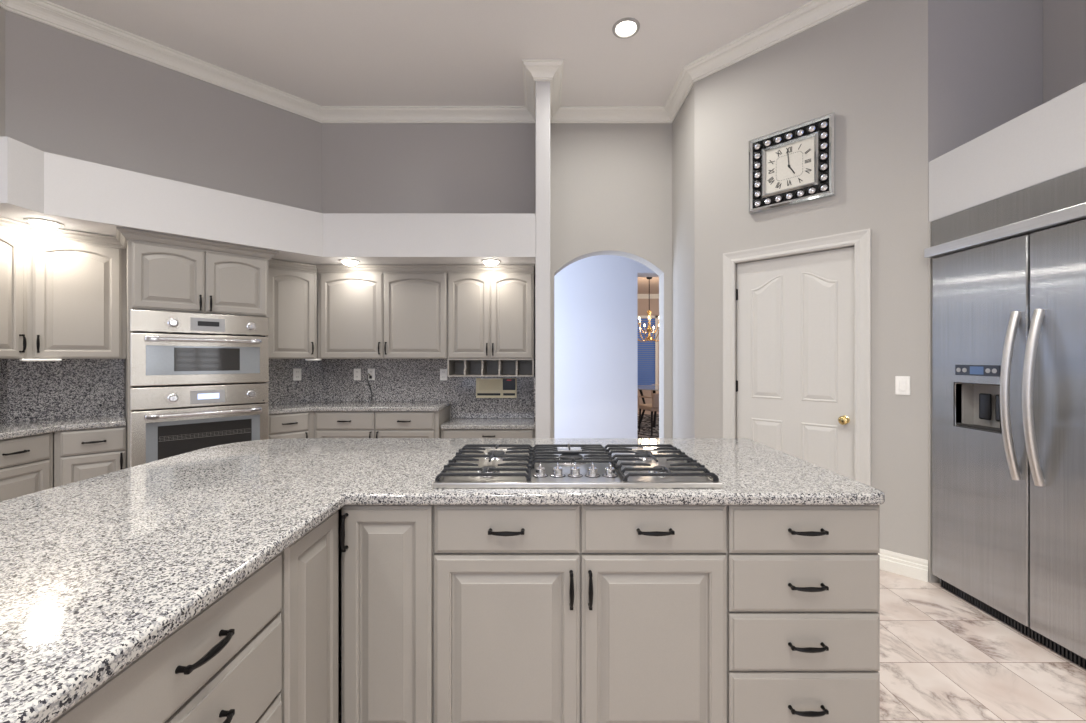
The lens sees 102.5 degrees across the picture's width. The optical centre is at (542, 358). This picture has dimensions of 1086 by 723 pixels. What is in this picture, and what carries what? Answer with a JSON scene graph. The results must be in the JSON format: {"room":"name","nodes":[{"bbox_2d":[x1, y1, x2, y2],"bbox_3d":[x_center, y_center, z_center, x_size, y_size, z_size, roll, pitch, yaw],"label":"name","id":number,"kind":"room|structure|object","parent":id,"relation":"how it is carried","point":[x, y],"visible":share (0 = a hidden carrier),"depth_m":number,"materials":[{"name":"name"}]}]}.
{"room":"kitchen","nodes":[
{"label":"kitchen","id":0,"kind":"room"},
{"bbox_2d":[0,7,4,136],"bbox_3d":[-3.630,-0.545,-0.525,0.120,3.760,6.950,0,0,0],"label":"wall","id":1,"kind":"structure","parent":0,"point":[2,11],"depth_m":2.88,"materials":[{"name":"paint"}]},
{"bbox_2d":[0,359,6,422],"bbox_3d":[-3.559,0.210,2.609,0.018,0.417,0.558,0,0,0],"label":"backsplash","id":2,"kind":"structure","parent":1,"relation":"attached to","point":[3,362],"depth_m":2.87,"materials":[{"name":"grey stone"}]},
{"bbox_2d":[0,217,30,358],"bbox_3d":[-3.387,-0.422,2.576,0.352,0.845,0.372,0,0,0],"label":"upper cabinet","id":3,"kind":"object","parent":1,"relation":"attached to","point":[13,234],"visible":1,"depth_m":2.68,"materials":[{"name":"paint"}]},
{"bbox_2d":[5,10,321,487],"bbox_3d":[-2.915,-0.545,3.635,0.120,3.760,1.973,0,0,45],"label":"wall","id":4,"kind":"structure","parent":0,"point":[67,94],"depth_m":3.40,"materials":[{"name":"paint"}]},
{"bbox_2d":[7,359,124,421],"bbox_3d":[-3.357,0.210,3.093,0.018,0.417,0.561,0,0,45],"label":"backsplash","id":5,"kind":"structure","parent":4,"relation":"attached to","point":[66,388],"depth_m":3.07,"materials":[{"name":"grey stone"}]},
{"bbox_2d":[27,225,125,358],"bbox_3d":[-3.193,-0.422,3.006,0.347,0.845,0.456,0,0,45],"label":"upper cabinet","id":6,"kind":"object","parent":4,"relation":"attached to","point":[76,281],"visible":0.99,"depth_m":2.90,"materials":[{"name":"paint"}]},
{"bbox_2d":[19,359,61,360],"bbox_3d":[-3.200,0.009,2.780,0.060,0.015,0.170,0,0,30],"label":"light","id":7,"kind":"object","parent":6,"relation":"attached to","point":[19,359],"visible":1,"depth_m":2.76,"materials":[{"name":"white plastic"}]},
{"bbox_2d":[268,259,316,358],"bbox_3d":[-2.301,-0.422,3.897,0.450,0.845,0.347,0,0,-45],"label":"upper cabinet","id":8,"kind":"object","parent":4,"relation":"attached to","point":[292,286],"visible":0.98,"depth_m":3.81,"materials":[{"name":"paint"}]},
{"bbox_2d":[305,359,321,360],"bbox_3d":[-2.090,0.009,3.970,0.130,0.015,0.060,0,0,-25],"label":"light","id":9,"kind":"object","parent":8,"relation":"attached to","point":[305,359],"visible":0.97,"depth_m":3.95,"materials":[{"name":"white plastic"}]},
{"bbox_2d":[268,359,321,404],"bbox_3d":[-2.380,0.210,4.070,0.018,0.417,0.581,0,0,45],"label":"backsplash","id":10,"kind":"structure","parent":4,"relation":"attached to","point":[282,389],"depth_m":4.09,"materials":[{"name":"grey stone"}]},
{"bbox_2d":[293,368,300,380],"bbox_3d":[-2.317,0.149,4.113,0.070,0.114,0.010,0,0,-45],"label":"electrical outlet","id":11,"kind":"object","parent":10,"relation":"attached to","point":[297,371],"visible":1,"depth_m":4.11,"materials":[{"name":"white plastic"}]},
{"bbox_2d":[0,0,868,122],"bbox_3d":[-0.285,-2.371,0.145,6.570,0.108,8.290,0,0,0],"label":"trim","id":12,"kind":"structure","parent":4,"relation":"attached to","point":[812,13],"depth_m":3.61,"materials":[{"name":"white wood"}]},
{"bbox_2d":[0,137,534,271],"bbox_3d":[-1.936,-1.032,3.605,3.979,0.363,1.446,0,0,-24],"label":"wall","id":13,"kind":"structure","parent":0,"point":[80,195],"depth_m":3.22,"materials":[{"name":"paint"}]},
{"bbox_2d":[23,218,63,228],"bbox_3d":[-3.100,-0.830,2.710,0.170,0.040,0.170,0,0,0],"label":"recessed light","id":14,"kind":"object","parent":13,"relation":"in","point":[40,223],"visible":1,"depth_m":2.68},
{"bbox_2d":[339,259,359,265],"bbox_3d":[-1.678,-0.830,3.790,0.170,0.040,0.170,0,0,0],"label":"recessed light","id":15,"kind":"object","parent":13,"relation":"in","point":[350,262],"visible":1,"depth_m":3.75,"materials":[{"name":"white glass"}]},
{"bbox_2d":[481,259,500,265],"bbox_3d":[-0.452,-0.830,3.790,0.170,0.040,0.170,0,0,0],"label":"recessed light","id":16,"kind":"object","parent":13,"relation":"in","point":[490,262],"visible":1,"depth_m":3.75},
{"bbox_2d":[46,0,811,105],"bbox_3d":[-0.300,-2.475,0.200,6.800,0.100,8.600,0,0,0],"label":"ceiling","id":17,"kind":"structure","parent":0,"point":[319,52],"depth_m":3.32,"materials":[{"name":"paint"}]},
{"bbox_2d":[612,17,639,38],"bbox_3d":[0.609,-2.420,3.197,0.200,0.010,0.200,0,0,0],"label":"recessed light","id":18,"kind":"object","parent":17,"relation":"in","point":[627,27],"visible":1,"depth_m":3.19,"materials":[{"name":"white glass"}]},
{"bbox_2d":[322,123,671,437],"bbox_3d":[-0.395,-0.545,4.380,3.570,3.760,0.180,0,0,0],"label":"wall","id":19,"kind":"structure","parent":0,"point":[611,183],"depth_m":4.29,"materials":[{"name":"paint"}]},
{"bbox_2d":[316,265,447,358],"bbox_3d":[-1.460,-0.422,4.099,1.180,0.845,0.372,0,0,0],"label":"upper cabinet","id":20,"kind":"object","parent":19,"relation":"attached to","point":[365,311],"visible":0.99,"depth_m":3.95,"materials":[{"name":"paint"}]},
{"bbox_2d":[322,359,534,417],"bbox_3d":[-1.116,0.292,4.279,2.102,0.581,0.018,0,0,0],"label":"backsplash","id":21,"kind":"structure","parent":19,"relation":"attached to","point":[396,380],"depth_m":4.27,"materials":[{"name":"grey stone"}]},
{"bbox_2d":[354,369,360,379],"bbox_3d":[-1.817,0.153,4.264,0.070,0.114,0.010,0,0,0],"label":"electrical outlet","id":22,"kind":"object","parent":21,"relation":"attached to","point":[357,372],"visible":1,"depth_m":4.26,"materials":[{"name":"white plastic"}]},
{"bbox_2d":[367,373,371,400],"bbox_3d":[-1.686,0.273,4.242,0.046,0.269,0.046,0,0,-23],"label":"power cord","id":23,"kind":"object","parent":21,"relation":"attached to","point":[370,377],"visible":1,"depth_m":4.24,"materials":[{"name":"black plastic"}]},
{"bbox_2d":[368,369,374,379],"bbox_3d":[-1.680,0.153,4.264,0.070,0.114,0.010,0,0,0],"label":"electrical outlet","id":24,"kind":"object","parent":21,"relation":"attached to","point":[371,372],"visible":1,"depth_m":4.26,"materials":[{"name":"white plastic"}]},
{"bbox_2d":[440,369,446,379],"bbox_3d":[-0.973,0.155,4.264,0.070,0.114,0.010,0,0,0],"label":"electrical outlet","id":25,"kind":"object","parent":21,"relation":"attached to","point":[443,372],"visible":0.98,"depth_m":4.26,"materials":[{"name":"white plastic"}]},
{"bbox_2d":[476,378,516,397],"bbox_3d":[-0.455,0.285,4.256,0.396,0.194,0.026,0,0,0],"label":"intercom","id":26,"kind":"object","parent":21,"relation":"attached to","point":[485,387],"visible":1,"depth_m":4.25,"materials":[{"name":"beige plastic"}]},
{"bbox_2d":[479,387,499,389],"bbox_3d":[-0.519,0.254,4.246,0.208,0.093,0.002,0,0,0],"label":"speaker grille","id":27,"kind":"object","parent":26,"relation":"attached to","point":[480,388],"depth_m":4.25,"materials":[{"name":"beige plastic"}]},
{"bbox_2d":[447,265,534,358],"bbox_3d":[-0.475,-0.422,4.099,0.785,0.845,0.372,0,0,0],"label":"upper cabinet","id":28,"kind":"object","parent":19,"relation":"attached to","point":[491,309],"visible":1,"depth_m":3.95,"materials":[{"name":"paint"}]},
{"bbox_2d":[447,359,533,376],"bbox_3d":[-0.475,0.082,4.095,0.785,0.161,0.280,0,0,0],"label":"shelf","id":29,"kind":"object","parent":28,"relation":"attached to","point":[455,367],"visible":0.98,"depth_m":4.22,"materials":[{"name":"paint"}]},
{"bbox_2d":[535,81,549,437],"bbox_3d":[-0.001,-0.545,4.055,0.124,3.760,0.830,0,0,0],"label":"wall column","id":30,"kind":"structure","parent":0,"point":[542,88],"depth_m":3.64,"materials":[{"name":"paint"}]},
{"bbox_2d":[534,376,534,425],"bbox_3d":[-0.072,0.374,4.025,0.017,0.418,0.490,0,0,0],"label":"granite side splash","id":31,"kind":"object","parent":30,"relation":"attached to","point":[534,376],"visible":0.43,"depth_m":3.78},
{"bbox_2d":[554,255,658,437],"bbox_3d":[1.300,-0.165,5.750,5.400,3.000,0.300,0,0,0],"label":"wall","id":32,"kind":"structure","parent":0,"point":[596,297],"depth_m":5.60,"materials":[{"name":"paint"}]},
{"bbox_2d":[638,299,658,411],"bbox_3d":[2.800,-0.265,8.500,4.600,3.200,5.200,0,0,0],"label":"wall","id":33,"kind":"structure","parent":0,"point":[643,304],"depth_m":11.00,"materials":[{"name":"paint"}]},
{"bbox_2d":[638,316,657,384],"bbox_3d":[2.590,-0.175,10.970,0.580,1.820,0.060,0,0,0],"label":"window","id":34,"kind":"structure","parent":33,"relation":"in","point":[647,362],"depth_m":10.96,"materials":[{"name":"blue glass"}]},
{"bbox_2d":[638,294,658,298],"bbox_3d":[2.800,-1.570,10.960,4.400,0.110,0.080,0,0,0],"label":"trim","id":35,"kind":"structure","parent":33,"relation":"attached to","point":[640,296],"depth_m":10.95,"materials":[{"name":"white wood"}]},
{"bbox_2d":[638,277,658,293],"bbox_3d":[2.800,-1.675,8.450,4.400,0.100,5.100,0,0,0],"label":"ceiling","id":36,"kind":"structure","parent":0,"point":[643,283],"depth_m":9.67,"materials":[{"name":"paint"}]},
{"bbox_2d":[638,277,658,341],"bbox_3d":[2.120,-0.985,8.700,0.752,1.280,0.752,0,0,0],"label":"chandelier","id":37,"kind":"object","parent":36,"relation":"hanging from","point":[649,329],"visible":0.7,"depth_m":8.67,"materials":[{"name":"brown metal"}]},
{"bbox_2d":[672,84,693,437],"bbox_3d":[1.330,-0.545,3.973,0.120,3.760,0.634,0,0,0],"label":"wall","id":38,"kind":"structure","parent":0,"point":[683,123],"depth_m":3.97,"materials":[{"name":"paint"}]},
{"bbox_2d":[338,412,1085,722],"bbox_3d":[0.000,1.385,3.500,12.000,0.100,17.000,0,0,0],"label":"floor","id":39,"kind":"structure","parent":0,"point":[944,658],"depth_m":1.89,"materials":[{"name":"tile"}]},
{"bbox_2d":[0,432,52,501],"bbox_3d":[-3.292,0.897,2.538,0.527,0.875,0.415,0,0,0],"label":"base cabinet","id":40,"kind":"object","parent":39,"relation":"on","point":[26,462],"visible":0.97,"depth_m":2.59,"materials":[{"name":"paint"}]},
{"bbox_2d":[54,426,126,486],"bbox_3d":[-3.101,0.897,3.001,0.487,0.875,0.331,0,0,45],"label":"base cabinet","id":41,"kind":"object","parent":39,"relation":"on","point":[82,454],"visible":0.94,"depth_m":2.84,"materials":[{"name":"paint"}]},
{"bbox_2d":[0,415,126,439],"bbox_3d":[-3.203,0.439,2.812,0.729,0.038,0.963,0,0,0],"label":"countertop","id":42,"kind":"structure","parent":41,"relation":"on","point":[8,430],"depth_m":2.83,"materials":[{"name":"stone"}]},
{"bbox_2d":[51,553,281,722],"bbox_3d":[-0.932,0.897,0.814,0.657,0.875,0.538,0,0,0],"label":"base cabinet","id":43,"kind":"object","parent":39,"relation":"on","point":[224,664],"visible":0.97,"depth_m":0.85,"materials":[{"name":"paint"}]},
{"bbox_2d":[116,227,277,467],"bbox_3d":[-2.644,0.244,3.350,0.914,2.182,0.657,0,0,-45],"label":"tall cabinet","id":44,"kind":"object","parent":39,"relation":"on","point":[171,273],"visible":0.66,"depth_m":3.08,"materials":[{"name":"paint"}]},
{"bbox_2d":[130,382,268,466],"bbox_3d":[-2.613,0.557,3.323,0.788,0.728,0.659,0,0,-45],"label":"oven","id":45,"kind":"object","parent":44,"relation":"in","point":[166,421],"visible":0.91,"depth_m":3.08,"materials":[{"name":"metal"}]},
{"bbox_2d":[130,309,268,385],"bbox_3d":[-2.613,-0.071,3.323,0.788,0.508,0.659,0,0,-45],"label":"oven","id":46,"kind":"object","parent":44,"relation":"in","point":[167,348],"visible":1,"depth_m":3.09,"materials":[{"name":"metal"}]},
{"bbox_2d":[269,411,313,438],"bbox_3d":[-2.276,0.897,3.826,0.487,0.875,0.384,0,0,45],"label":"base cabinet","id":47,"kind":"object","parent":39,"relation":"on","point":[299,424],"visible":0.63,"depth_m":3.69,"materials":[{"name":"paint"}]},
{"bbox_2d":[279,511,337,722],"bbox_3d":[-0.950,0.897,1.230,0.621,0.875,0.290,0,0,0],"label":"base cabinet","id":48,"kind":"object","parent":39,"relation":"on","point":[309,611],"visible":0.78,"depth_m":1.21,"materials":[{"name":"paint"}]},
{"bbox_2d":[338,508,341,655],"bbox_3d":[-0.120,0.897,1.005,2.360,0.876,2.050,0,0,0],"label":"panel","id":49,"kind":"object","parent":39,"relation":"on","point":[340,509],"visible":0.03,"depth_m":1.96,"materials":[{"name":"paint"}]},
{"bbox_2d":[314,406,449,437],"bbox_3d":[-1.460,0.897,4.024,1.090,0.875,0.512,0,0,0],"label":"base cabinet","id":50,"kind":"object","parent":39,"relation":"on","point":[327,424],"visible":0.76,"depth_m":3.80,"materials":[{"name":"paint"}]},
{"bbox_2d":[269,402,450,414],"bbox_3d":[-1.744,0.439,3.918,1.678,0.038,0.739,0,0,0],"label":"countertop","id":51,"kind":"structure","parent":50,"relation":"on","point":[309,406],"depth_m":3.83,"materials":[{"name":"stone"}]},
{"bbox_2d":[340,505,434,722],"bbox_3d":[-0.495,0.897,1.642,0.292,0.875,0.607,0,0,0],"label":"base cabinet","id":52,"kind":"object","parent":39,"relation":"on","point":[388,553],"visible":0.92,"depth_m":1.38,"materials":[{"name":"paint"}]},
{"bbox_2d":[441,429,534,437],"bbox_3d":[-0.488,0.981,4.047,0.840,0.708,0.457,0,0,0],"label":"base cabinet","id":53,"kind":"object","parent":39,"relation":"on","point":[445,433],"visible":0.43,"depth_m":3.85,"materials":[{"name":"paint"}]},
{"bbox_2d":[441,418,534,428],"bbox_3d":[-0.484,0.604,4.064,0.838,0.038,0.448,0,0,0],"label":"countertop","id":54,"kind":"structure","parent":53,"relation":"on","point":[453,423],"depth_m":3.94,"materials":[{"name":"stone"}]},
{"bbox_2d":[434,505,725,722],"bbox_3d":[0.118,0.897,1.642,0.930,0.875,0.607,0,0,0],"label":"base cabinet","id":55,"kind":"object","parent":39,"relation":"on","point":[543,613],"visible":0.99,"depth_m":1.38,"materials":[{"name":"paint"}]},
{"bbox_2d":[0,438,884,722],"bbox_3d":[-0.259,0.439,0.981,2.693,0.038,2.661,0,0,0],"label":"countertop","id":56,"kind":"structure","parent":55,"relation":"on","point":[96,572],"depth_m":1.22,"materials":[{"name":"stone"}]},
{"bbox_2d":[432,444,722,487],"bbox_3d":[0.112,0.392,1.678,0.940,0.056,0.540,0,0,0],"label":"gas cooktop","id":57,"kind":"object","parent":56,"relation":"in","point":[521,465],"visible":1,"depth_m":1.56,"materials":[{"name":"metal"}]},
{"bbox_2d":[638,414,658,437],"bbox_3d":[2.550,1.329,8.650,3.300,0.011,3.500,0,0,0],"label":"area rug","id":58,"kind":"object","parent":39,"relation":"on","point":[645,426],"visible":0.07,"depth_m":8.27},
{"bbox_2d":[638,393,658,435],"bbox_3d":[2.029,0.956,7.716,0.508,0.733,0.550,0,0,-15],"label":"dining chair","id":59,"kind":"object","parent":58,"relation":"on","point":[654,406],"visible":0.44,"depth_m":7.47,"materials":[{"name":"beige fabric"}]},
{"bbox_2d":[638,385,658,427],"bbox_3d":[2.350,0.952,8.750,1.450,0.760,1.450,0,0,0],"label":"dining table","id":60,"kind":"object","parent":58,"relation":"on","point":[654,388],"visible":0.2,"depth_m":8.67,"materials":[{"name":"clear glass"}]},
{"bbox_2d":[725,505,879,722],"bbox_3d":[0.829,0.897,1.642,0.486,0.875,0.607,0,0,0],"label":"base cabinet","id":61,"kind":"object","parent":39,"relation":"on","point":[803,581],"visible":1,"depth_m":1.37,"materials":[{"name":"paint"}]},
{"bbox_2d":[924,167,1085,668],"bbox_3d":[2.589,0.261,1.962,0.762,2.142,1.231,0,0,0],"label":"refrigerator","id":62,"kind":"object","parent":39,"relation":"on","point":[1009,271],"visible":1,"depth_m":2.10,"materials":[{"name":"grey metal"}]},
{"bbox_2d":[694,0,927,559],"bbox_3d":[1.833,-0.545,3.178,1.471,3.760,0.120,0,0,45],"label":"wall","id":63,"kind":"structure","parent":0,"point":[866,64],"depth_m":2.85,"materials":[{"name":"paint"}]},
{"bbox_2d":[749,112,834,214],"bbox_3d":[1.766,-1.378,3.126,0.048,0.550,0.550,0,0,-45],"label":"clock","id":64,"kind":"object","parent":63,"relation":"attached to","point":[793,165],"visible":1,"depth_m":3.10,"materials":[{"name":"mirror"}]},
{"bbox_2d":[736,247,853,479],"bbox_3d":[1.786,0.290,3.157,0.781,2.073,0.107,0,0,45],"label":"door","id":65,"kind":"structure","parent":63,"relation":"in","point":[795,380],"depth_m":3.13,"materials":[{"name":"paint"}]},
{"bbox_2d":[723,228,870,485],"bbox_3d":[1.772,0.249,3.137,0.947,2.171,0.024,0,0,45],"label":"trim","id":66,"kind":"structure","parent":63,"relation":"attached to","point":[861,239],"depth_m":2.86,"materials":[{"name":"paint"}]},
{"bbox_2d":[895,376,909,394],"bbox_3d":[2.224,0.166,2.696,0.072,0.116,0.009,0,0,45],"label":"light switch","id":67,"kind":"object","parent":63,"relation":"attached to","point":[902,383],"visible":1,"depth_m":2.69,"materials":[{"name":"white plastic"}]},
{"bbox_2d":[878,549,927,581],"bbox_3d":[2.207,1.272,2.707,0.276,0.126,0.017,0,0,45],"label":"baseboard","id":68,"kind":"structure","parent":63,"relation":"attached to","point":[901,564],"depth_m":2.68,"materials":[{"name":"white wood"}]},
{"bbox_2d":[928,0,1042,582],"bbox_3d":[2.715,-0.545,2.660,0.810,3.760,0.120,0,0,0],"label":"wall","id":69,"kind":"structure","parent":0,"point":[985,57],"depth_m":2.62,"materials":[{"name":"paint"}]},
{"bbox_2d":[929,82,1085,221],"bbox_3d":[2.655,-0.998,1.758,0.690,0.365,1.716,0,0,0],"label":"wall","id":70,"kind":"structure","parent":0,"point":[1046,142],"depth_m":2.14,"materials":[{"name":"paint"}]},
{"bbox_2d":[1043,0,1085,103],"bbox_3d":[3.060,-0.545,1.758,0.120,3.760,1.716,0,0,0],"label":"wall","id":71,"kind":"structure","parent":0,"point":[1064,21],"depth_m":2.51,"materials":[{"name":"paint"}]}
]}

